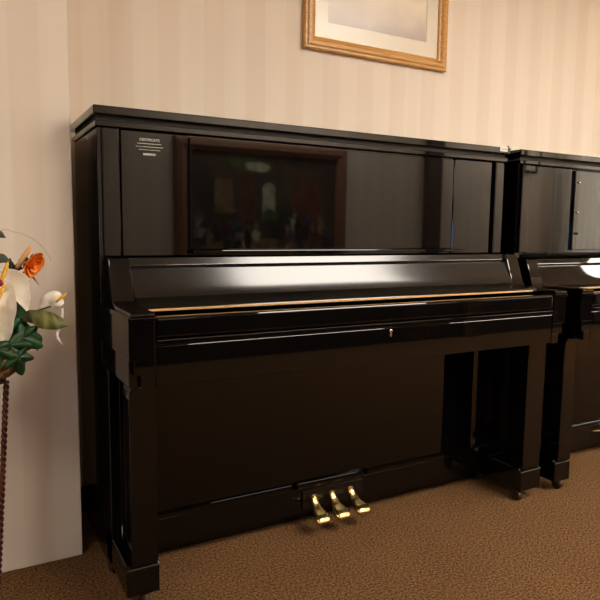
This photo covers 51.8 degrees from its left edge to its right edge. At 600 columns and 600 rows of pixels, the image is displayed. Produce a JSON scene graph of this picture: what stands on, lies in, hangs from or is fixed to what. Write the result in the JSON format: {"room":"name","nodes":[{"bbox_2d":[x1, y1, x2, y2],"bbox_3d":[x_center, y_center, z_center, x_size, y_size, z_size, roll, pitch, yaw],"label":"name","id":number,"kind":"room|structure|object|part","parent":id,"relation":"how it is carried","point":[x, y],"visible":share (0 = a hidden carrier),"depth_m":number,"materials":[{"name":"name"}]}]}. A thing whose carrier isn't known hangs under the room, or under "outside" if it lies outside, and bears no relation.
{"room":"music room","nodes":[
{"label":"music room","id":0,"kind":"room"},
{"bbox_2d":[0,0,82,572],"bbox_3d":[-2.097,-0.444,1.109,3.150,2.550,0.310,-3,7,-29],"label":"wall pier","id":1,"kind":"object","parent":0,"point":[42,515],"visible":1,"depth_m":1.74,"materials":[{"name":"beige paint"}]},
{"bbox_2d":[0,446,599,599],"bbox_3d":[2.306,0.867,1.783,11.600,0.100,3.850,-3,7,-29],"label":"floor","id":2,"kind":"structure","parent":0,"point":[468,538],"depth_m":1.88,"materials":[{"name":"brown carpet"}]},
{"bbox_2d":[0,378,9,599],"bbox_3d":[-0.787,0.496,1.544,0.132,0.598,0.179,-3,7,-29],"label":"plant stand","id":3,"kind":"object","parent":2,"relation":"on","point":[4,381],"visible":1,"depth_m":1.55,"materials":[{"name":"wood"}]},
{"bbox_2d":[0,229,68,378],"bbox_3d":[-0.720,0.011,1.525,0.271,0.367,0.177,-3,7,-29],"label":"flower arrangement","id":4,"kind":"object","parent":3,"relation":"on","point":[17,337],"visible":1,"depth_m":1.52,"materials":[{"name":"plant"}]},
{"bbox_3d":[-0.765,0.156,1.523,0.170,0.078,0.167,-3,7,-29],"label":"pot","id":5,"kind":"part","parent":4,"relation":"part of","materials":[{"name":"wicker"}]},
{"bbox_2d":[70,104,567,599],"bbox_3d":[0.105,0.094,2.117,1.554,1.310,0.689,-3,7,-29],"label":"upright piano","id":6,"kind":"object","parent":2,"relation":"on","point":[265,308],"visible":1,"depth_m":1.93,"materials":[{"name":"black paint"}]},
{"bbox_3d":[-0.611,0.131,1.864,0.030,1.236,0.443,-3,7,-29],"label":"panel","id":7,"kind":"part","parent":6,"relation":"part of","materials":[{"name":"black paint"}]},
{"bbox_3d":[-0.417,0.441,1.605,0.069,0.478,0.088,-3,7,-29],"label":"leg","id":8,"kind":"part","parent":6,"relation":"part of","materials":[{"name":"black paint"}]},
{"bbox_3d":[0.039,-0.545,2.179,1.554,0.054,0.387,-3,7,-29],"label":"lid","id":9,"kind":"part","parent":6,"relation":"part of","materials":[{"name":"black paint"}]},
{"bbox_3d":[0.114,-0.327,2.062,1.470,0.349,0.028,-3,7,-29],"label":"panel","id":10,"kind":"part","parent":6,"relation":"part of","materials":[{"name":"black paint"}]},
{"bbox_3d":[0.124,0.376,2.107,1.470,0.453,0.017,-3,7,-29],"label":"panel","id":11,"kind":"part","parent":6,"relation":"part of","materials":[{"name":"black paint"}]},
{"bbox_3d":[0.116,0.668,2.148,1.470,0.142,0.072,-3,7,-29],"label":"rail","id":12,"kind":"part","parent":6,"relation":"part of","materials":[{"name":"black paint"}]},
{"bbox_2d":[190,249,465,253],"bbox_3d":[0.145,-0.164,2.066,1.056,0.010,0.040,-3,7,-29],"label":"shelf","id":13,"kind":"object","parent":6,"relation":"attached to","point":[192,251],"depth_m":2.02,"materials":[{"name":"black paint"}]},
{"bbox_3d":[0.113,0.661,2.111,0.240,0.065,0.008,-3,7,-29],"label":"pedal plate","id":14,"kind":"part","parent":6,"relation":"part of","materials":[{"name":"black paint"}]},
{"bbox_3d":[0.703,0.066,2.584,0.030,1.236,0.443,-3,7,-29],"label":"panel","id":15,"kind":"part","parent":6,"relation":"part of","materials":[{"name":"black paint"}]},
{"bbox_2d":[500,146,508,151],"bbox_3d":[0.781,-0.580,2.367,0.045,0.022,0.011,-3,7,-29],"label":"paper tag","id":16,"kind":"object","parent":6,"relation":"on","point":[502,148],"visible":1,"depth_m":2.36,"materials":[{"name":"beige paper"}]},
{"bbox_3d":[0.833,0.379,2.290,0.087,0.478,0.088,-3,7,-29],"label":"leg","id":17,"kind":"part","parent":6,"relation":"part of","materials":[{"name":"black paint"}]},
{"bbox_2d":[500,149,599,488],"bbox_3d":[1.515,0.025,2.890,1.554,1.310,0.689,-3,7,-29],"label":"upright piano","id":18,"kind":"object","parent":2,"relation":"on","point":[551,205],"visible":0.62,"depth_m":2.52,"materials":[{"name":"black paint"}]},
{"bbox_3d":[0.800,0.062,2.637,0.030,1.236,0.443,-3,7,-29],"label":"panel","id":19,"kind":"part","parent":18,"relation":"part of","materials":[{"name":"black paint"}]},
{"bbox_3d":[1.450,-0.615,2.952,1.554,0.054,0.387,-3,7,-29],"label":"lid","id":20,"kind":"part","parent":18,"relation":"part of","materials":[{"name":"black paint"}]},
{"bbox_3d":[0.994,0.371,2.378,0.069,0.478,0.088,-3,7,-29],"label":"leg","id":21,"kind":"part","parent":18,"relation":"part of","materials":[{"name":"black paint"}]},
{"bbox_3d":[1.523,-0.396,2.838,1.430,0.349,0.024,-3,7,-29],"label":"panel","id":22,"kind":"part","parent":18,"relation":"part of","materials":[{"name":"black paint"}]},
{"bbox_3d":[1.526,0.599,2.922,1.470,0.142,0.072,-3,7,-29],"label":"rail","id":23,"kind":"part","parent":18,"relation":"part of","materials":[{"name":"black paint"}]},
{"bbox_3d":[1.535,0.307,2.880,1.470,0.453,0.017,-3,7,-29],"label":"panel","id":24,"kind":"part","parent":18,"relation":"part of","materials":[{"name":"black paint"}]},
{"bbox_2d":[67,0,599,485],"bbox_3d":[1.418,-0.642,3.268,11.600,2.550,0.100,-3,7,-29],"label":"wall","id":25,"kind":"structure","parent":0,"point":[519,74],"depth_m":2.49,"materials":[{"name":"beige paper"}]},
{"bbox_2d":[81,486,84,511],"bbox_3d":[2.810,0.518,4.112,8.250,0.090,0.012,-3,7,-29],"label":"baseboard","id":26,"kind":"structure","parent":25,"relation":"attached to","point":[82,487],"depth_m":2.15,"materials":[{"name":"black"}]},
{"bbox_2d":[302,0,448,72],"bbox_3d":[0.332,-1.311,2.514,0.716,0.650,0.026,-3,7,-29],"label":"picture frame","id":27,"kind":"object","parent":25,"relation":"attached to","point":[409,33],"visible":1,"depth_m":2.55,"materials":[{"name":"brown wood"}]},
{"bbox_2d":[328,0,426,41],"bbox_3d":[0.327,-1.312,2.523,0.496,0.430,0.004,-3,7,-29],"label":"print","id":28,"kind":"object","parent":27,"relation":"attached to","point":[394,20],"depth_m":2.55}
]}

